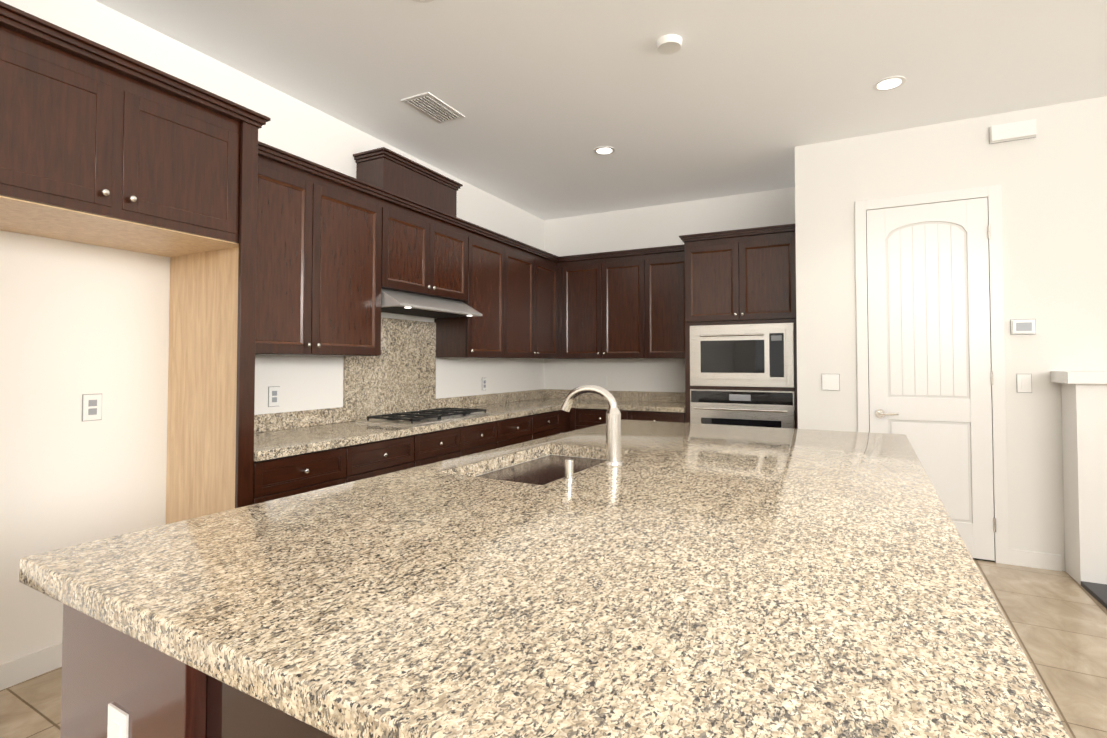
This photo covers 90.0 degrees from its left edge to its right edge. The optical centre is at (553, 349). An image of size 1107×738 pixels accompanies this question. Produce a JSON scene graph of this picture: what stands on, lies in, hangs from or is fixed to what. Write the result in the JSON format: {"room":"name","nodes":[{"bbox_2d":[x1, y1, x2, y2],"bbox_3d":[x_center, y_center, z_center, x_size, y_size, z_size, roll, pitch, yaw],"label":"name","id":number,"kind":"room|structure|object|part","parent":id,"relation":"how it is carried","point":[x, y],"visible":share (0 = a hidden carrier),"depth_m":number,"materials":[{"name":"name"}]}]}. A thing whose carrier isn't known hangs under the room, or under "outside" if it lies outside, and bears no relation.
{"room":"kitchen","nodes":[
{"label":"kitchen","id":0,"kind":"room"},
{"bbox_2d":[0,0,543,663],"bbox_3d":[-1.310,-0.070,4.249,0.120,3.000,5.290,-1,-2,27],"label":"wall","id":1,"kind":"structure","parent":0,"point":[76,320],"depth_m":2.59,"materials":[{"name":"white paint"}]},
{"bbox_2d":[0,642,61,689],"bbox_3d":[-2.199,1.331,2.319,0.012,0.100,1.050,-1,-2,27],"label":"baseboard","id":2,"kind":"structure","parent":1,"relation":"attached to","point":[27,667],"depth_m":2.32,"materials":[{"name":"white"}]},
{"bbox_2d":[82,394,101,420],"bbox_3d":[-2.108,0.266,2.530,0.008,0.122,0.076,-1,-2,27],"label":"outlet","id":3,"kind":"object","parent":1,"relation":"attached to","point":[91,407],"visible":1,"depth_m":2.53,"materials":[{"name":"white plastic"}]},
{"bbox_2d":[0,9,255,260],"bbox_3d":[-1.924,-0.786,2.233,0.629,0.588,1.066,-1,-2,27],"label":"upper cabinet","id":4,"kind":"object","parent":1,"relation":"attached to","point":[98,148],"depth_m":2.11,"materials":[{"name":"brown wood"}]},
{"bbox_2d":[268,386,279,406],"bbox_3d":[-1.690,0.287,3.349,0.008,0.122,0.076,-1,-2,27],"label":"outlet","id":5,"kind":"object","parent":1,"relation":"attached to","point":[273,396],"visible":1,"depth_m":3.35,"materials":[{"name":"white plastic"}]},
{"bbox_2d":[169,141,391,356],"bbox_3d":[-1.534,-0.508,3.300,0.349,1.088,1.156,-1,-2,27],"label":"upper cabinet","id":6,"kind":"object","parent":1,"relation":"attached to","point":[266,249],"depth_m":3.12,"materials":[{"name":"brown wood"}]},
{"bbox_2d":[172,389,543,440],"bbox_3d":[-1.022,0.473,4.643,0.020,0.105,4.056,-1,-2,27],"label":"backsplash","id":7,"kind":"structure","parent":1,"relation":"attached to","point":[250,423],"depth_m":3.39,"materials":[{"name":"beige stone"}]},
{"bbox_2d":[354,149,459,216],"bbox_3d":[-1.104,-1.200,4.262,0.258,0.316,0.830,-1,-2,27],"label":"cover","id":8,"kind":"object","parent":1,"relation":"attached to","point":[380,168],"depth_m":4.04,"materials":[{"name":"brown wood"}]},
{"bbox_2d":[255,141,558,358],"bbox_3d":[-0.884,-0.652,4.416,0.498,1.432,3.727,-1,-2,27],"label":"upper cabinets","id":9,"kind":"object","parent":1,"relation":"attached to","point":[337,251],"depth_m":3.82,"materials":[{"name":"brown wood"}]},
{"bbox_2d":[392,193,435,300],"bbox_3d":[-1.175,-0.720,4.010,0.349,0.628,0.539,-1,-2,27],"label":"upper cabinet","id":10,"kind":"object","parent":1,"relation":"attached to","point":[413,225],"depth_m":3.97,"materials":[{"name":"brown wood"}]},
{"bbox_2d":[416,213,463,304],"bbox_3d":[-0.979,-0.711,4.394,0.349,0.628,0.539,-1,-2,27],"label":"upper cabinet","id":11,"kind":"object","parent":1,"relation":"attached to","point":[449,230],"depth_m":4.34,"materials":[{"name":"brown wood"}]},
{"bbox_2d":[428,221,503,360],"bbox_3d":[-0.729,-0.468,4.879,0.349,1.088,0.677,-1,-2,27],"label":"upper cabinet","id":12,"kind":"object","parent":1,"relation":"attached to","point":[473,327],"depth_m":4.68,"materials":[{"name":"brown wood"}]},
{"bbox_2d":[482,378,486,389],"bbox_3d":[-0.668,0.338,5.354,0.008,0.122,0.076,-1,-2,27],"label":"outlet","id":13,"kind":"object","parent":1,"relation":"attached to","point":[484,383],"visible":1,"depth_m":5.35,"materials":[{"name":"white plastic"}]},
{"bbox_2d":[500,237,559,358],"bbox_3d":[-0.342,-0.450,5.584,0.398,1.088,1.149,-1,-2,27],"label":"upper cabinet","id":14,"kind":"object","parent":1,"relation":"attached to","point":[531,274],"depth_m":5.49,"materials":[{"name":"brown wood"}]},
{"bbox_2d":[544,389,687,400],"bbox_3d":[0.695,0.508,6.033,1.776,0.105,0.020,-1,-2,27],"label":"backsplash","id":15,"kind":"structure","parent":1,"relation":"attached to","point":[619,395],"depth_m":5.97,"materials":[{"name":"beige stone"}]},
{"bbox_2d":[0,559,1106,737],"bbox_3d":[1.541,1.363,-0.346,9.500,0.100,11.000,-1,-2,27],"label":"floor","id":16,"kind":"structure","parent":0,"point":[1056,621],"depth_m":2.50,"materials":[{"name":"tile"}]},
{"bbox_2d":[60,645,262,737],"bbox_3d":[0.363,0.943,2.026,1.717,0.861,2.924,-1,-2,27],"label":"kitchen island","id":17,"kind":"object","parent":16,"relation":"on","point":[98,700],"depth_m":1.04,"materials":[{"name":"wood"}]},
{"bbox_2d":[19,419,1069,737],"bbox_3d":[0.445,0.488,2.156,1.880,0.053,3.352,-1,-2,27],"label":"island countertop","id":18,"kind":"structure","parent":17,"relation":"on","point":[719,581],"depth_m":0.96,"materials":[{"name":"beige stone"}]},
{"bbox_2d":[467,449,602,484],"bbox_3d":[-0.026,0.618,2.316,0.511,0.222,0.884,-1,-2,27],"label":"sink","id":19,"kind":"object","parent":18,"relation":"in","point":[544,467],"depth_m":2.42,"materials":[{"name":"metal"}]},
{"bbox_2d":[561,385,626,464],"bbox_3d":[0.160,0.307,2.302,0.279,0.317,0.110,-1,-2,27],"label":"faucet","id":20,"kind":"object","parent":18,"relation":"on","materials":[{"name":"silver metal"}]},
{"bbox_2d":[168,445,359,523],"bbox_3d":[-1.530,0.963,2.951,0.639,0.868,0.603,-1,-2,27],"label":"base cabinet","id":21,"kind":"object","parent":16,"relation":"on","point":[199,484],"depth_m":2.70,"materials":[{"name":"brown wood"}]},
{"bbox_2d":[172,397,575,460],"bbox_3d":[-0.735,0.544,4.495,0.663,0.045,4.056,-1,-2,27],"label":"countertop","id":22,"kind":"structure","parent":21,"relation":"on","point":[275,443],"depth_m":3.35,"materials":[{"name":"beige stone"}]},
{"bbox_2d":[356,407,490,425],"bbox_3d":[-0.927,0.490,4.095,0.510,0.042,0.910,-1,-2,27],"label":"cooktop","id":23,"kind":"object","parent":22,"relation":"in","point":[429,416],"depth_m":3.90,"materials":[{"name":"black metal"}]},
{"bbox_2d":[360,433,423,479],"bbox_3d":[-1.292,0.975,3.417,0.639,0.868,0.661,-1,-2,27],"label":"base cabinet","id":24,"kind":"object","parent":16,"relation":"on","point":[378,458],"depth_m":3.35,"materials":[{"name":"brown wood"}]},
{"bbox_2d":[424,421,503,464],"bbox_3d":[-0.948,0.992,4.093,0.639,0.868,1.084,-1,-2,27],"label":"base cabinet","id":25,"kind":"object","parent":16,"relation":"on","point":[447,444],"depth_m":3.97,"materials":[{"name":"brown wood"}]},
{"bbox_2d":[253,398,684,503],"bbox_3d":[-0.230,0.972,4.227,1.796,0.915,4.056,-1,-2,27],"label":"base cabinets","id":26,"kind":"object","parent":16,"relation":"on","point":[289,460],"depth_m":3.56,"materials":[{"name":"brown wood"}]},
{"bbox_2d":[504,413,535,446],"bbox_3d":[-0.600,1.010,4.775,0.639,0.868,0.677,-1,-2,27],"label":"base cabinet","id":27,"kind":"object","parent":16,"relation":"on","point":[521,429],"depth_m":4.70,"materials":[{"name":"brown wood"}]},
{"bbox_2d":[536,409,559,438],"bbox_3d":[-0.356,1.022,5.255,0.639,0.868,0.617,-1,-2,27],"label":"base cabinet","id":28,"kind":"object","parent":16,"relation":"on","point":[547,424],"depth_m":5.15,"materials":[{"name":"brown wood"}]},
{"bbox_2d":[576,409,687,429],"bbox_3d":[0.822,1.031,5.608,1.180,0.868,0.639,-1,-2,27],"label":"base cabinet","id":29,"kind":"object","parent":16,"relation":"on","point":[585,418],"depth_m":5.33,"materials":[{"name":"brown wood"}]},
{"bbox_2d":[576,401,687,412],"bbox_3d":[0.835,0.572,5.599,1.133,0.045,0.663,-1,-2,27],"label":"countertop","id":30,"kind":"structure","parent":29,"relation":"on","point":[636,406],"depth_m":5.40,"materials":[{"name":"beige stone"}]},
{"bbox_2d":[556,224,797,431],"bbox_3d":[0.967,0.216,5.529,2.766,2.492,0.684,-1,-2,27],"label":"kitchen cabinets","id":31,"kind":"object","parent":16,"relation":"on","point":[721,302],"depth_m":5.03,"materials":[{"name":"brown wood"}]},
{"bbox_2d":[688,389,797,428],"bbox_3d":[1.762,0.727,5.093,0.872,0.716,0.599,-1,-2,27],"label":"oven","id":32,"kind":"object","parent":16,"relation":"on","point":[775,408],"depth_m":4.82,"materials":[{"name":"silver metal"}]},
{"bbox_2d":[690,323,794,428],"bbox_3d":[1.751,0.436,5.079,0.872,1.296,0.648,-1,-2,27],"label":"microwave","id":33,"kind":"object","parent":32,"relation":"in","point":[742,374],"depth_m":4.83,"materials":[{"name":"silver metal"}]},
{"bbox_2d":[1051,371,1106,608],"bbox_3d":[4.015,0.756,2.729,2.190,1.270,0.738,-1,-2,27],"label":"fireplace mantel","id":34,"kind":"object","parent":16,"relation":"on","point":[1084,416],"visible":1,"depth_m":3.29,"materials":[{"name":"white"}]},
{"bbox_2d":[95,0,1106,219],"bbox_3d":[1.541,-1.736,-0.267,9.500,0.100,11.000,-1,-2,27],"label":"ceiling","id":35,"kind":"structure","parent":0,"point":[545,98],"depth_m":3.21,"materials":[{"name":"white paint"}]},
{"bbox_2d":[412,0,432,2],"bbox_3d":[-0.602,-1.611,2.484,0.170,0.007,0.170,-1,-2,27],"label":"recessed light","id":36,"kind":"object","parent":35,"relation":"in","point":[423,1],"visible":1,"depth_m":2.56,"materials":[{"name":"white plastic"}]},
{"bbox_2d":[401,92,464,123],"bbox_3d":[-0.785,-1.579,3.643,0.220,0.012,0.380,-1,-2,27],"label":"ceiling vent","id":37,"kind":"object","parent":35,"relation":"in","point":[432,107],"visible":1,"depth_m":3.62,"materials":[{"name":"white plastic"}]},
{"bbox_2d":[594,146,614,154],"bbox_3d":[0.401,-1.563,4.363,0.170,0.007,0.170,-1,-2,27],"label":"recessed light","id":38,"kind":"object","parent":35,"relation":"in","point":[604,150],"visible":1,"depth_m":4.35,"materials":[{"name":"white"}]},
{"bbox_2d":[656,34,681,54],"bbox_3d":[0.604,-1.587,2.890,0.136,0.034,0.136,-1,-2,27],"label":"smoke detector","id":39,"kind":"object","parent":35,"relation":"attached to","point":[668,44],"visible":1,"depth_m":2.86,"materials":[{"name":"white plastic"}]},
{"bbox_2d":[873,76,905,90],"bbox_3d":[2.012,-1.590,3.318,0.170,0.007,0.170,-1,-2,27],"label":"recessed light","id":40,"kind":"object","parent":35,"relation":"in","point":[889,83],"visible":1,"depth_m":3.31,"materials":[{"name":"white"}]},
{"bbox_2d":[568,249,635,358],"bbox_3d":[0.573,-0.441,5.934,1.053,1.088,0.349,-1,-2,27],"label":"upper cabinet","id":41,"kind":"object","parent":0,"relation":"attached to","point":[601,286],"depth_m":5.77,"materials":[{"name":"brown wood"}]},
{"bbox_2d":[636,245,687,360],"bbox_3d":[1.179,-0.449,5.626,0.525,1.088,0.349,-1,-2,27],"label":"upper cabinet","id":42,"kind":"object","parent":0,"relation":"attached to","point":[661,333],"depth_m":5.50,"materials":[{"name":"brown wood"}]},
{"bbox_2d":[544,187,794,391],"bbox_3d":[1.204,-0.029,5.868,2.890,3.000,0.120,-1,-2,27],"label":"wall","id":43,"kind":"structure","parent":0,"point":[650,226],"depth_m":5.93,"materials":[{"name":"white paint"}]},
{"bbox_2d":[601,376,606,386],"bbox_3d":[0.555,0.357,6.116,0.070,0.116,0.006,-1,-2,27],"label":"outlet","id":44,"kind":"object","parent":43,"relation":"attached to","point":[603,381],"visible":1,"depth_m":6.11,"materials":[{"name":"white plastic"}]},
{"bbox_2d":[795,96,1106,570],"bbox_3d":[5.007,-0.096,3.221,6.530,3.000,1.144,-1,-2,27],"label":"wall","id":45,"kind":"structure","parent":0,"point":[933,260],"depth_m":3.77,"materials":[{"name":"white paint"}]},
{"bbox_2d":[684,225,796,328],"bbox_3d":[1.777,-0.619,5.157,0.942,0.813,0.649,-1,-2,27],"label":"upper cabinet","id":46,"kind":"object","parent":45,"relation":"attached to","point":[740,274],"depth_m":4.86,"materials":[{"name":"brown wood"}]},
{"bbox_2d":[688,321,796,380],"bbox_3d":[1.763,0.032,5.112,0.872,0.486,0.597,-1,-2,27],"label":"microwave","id":47,"kind":"object","parent":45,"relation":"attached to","point":[729,350],"depth_m":4.83,"materials":[{"name":"silver metal"}]},
{"bbox_2d":[822,374,839,390],"bbox_3d":[2.074,0.247,4.141,0.121,0.124,0.009,-1,-2,27],"label":"double light switch","id":48,"kind":"object","parent":45,"relation":"attached to","point":[830,381],"visible":1,"depth_m":4.14,"materials":[{"name":"white plastic"}]},
{"bbox_3d":[2.599,0.162,3.841,0.860,2.515,0.073,-1,-2,27],"label":"door","id":49,"kind":"part","parent":45,"relation":"part of","materials":[{"name":"white wood"}]},
{"bbox_2d":[989,119,1035,143],"bbox_3d":[3.047,-1.445,3.671,0.246,0.116,0.040,-1,-2,27],"label":"box","id":50,"kind":"object","parent":45,"relation":"attached to","point":[1014,131],"visible":0.95,"depth_m":3.66,"materials":[{"name":"white plastic"}]},
{"bbox_2d":[1010,319,1035,334],"bbox_3d":[3.082,-0.146,3.630,0.131,0.101,0.024,-1,-2,27],"label":"thermostat","id":51,"kind":"object","parent":45,"relation":"attached to","point":[1022,326],"visible":1,"depth_m":3.62,"materials":[{"name":"white plastic"}]},
{"bbox_2d":[1016,374,1031,392],"bbox_3d":[3.085,0.224,3.627,0.078,0.124,0.009,-1,-2,27],"label":"light switch","id":52,"kind":"object","parent":45,"relation":"attached to","point":[1024,383],"visible":1,"depth_m":3.62,"materials":[{"name":"white plastic"}]}
]}

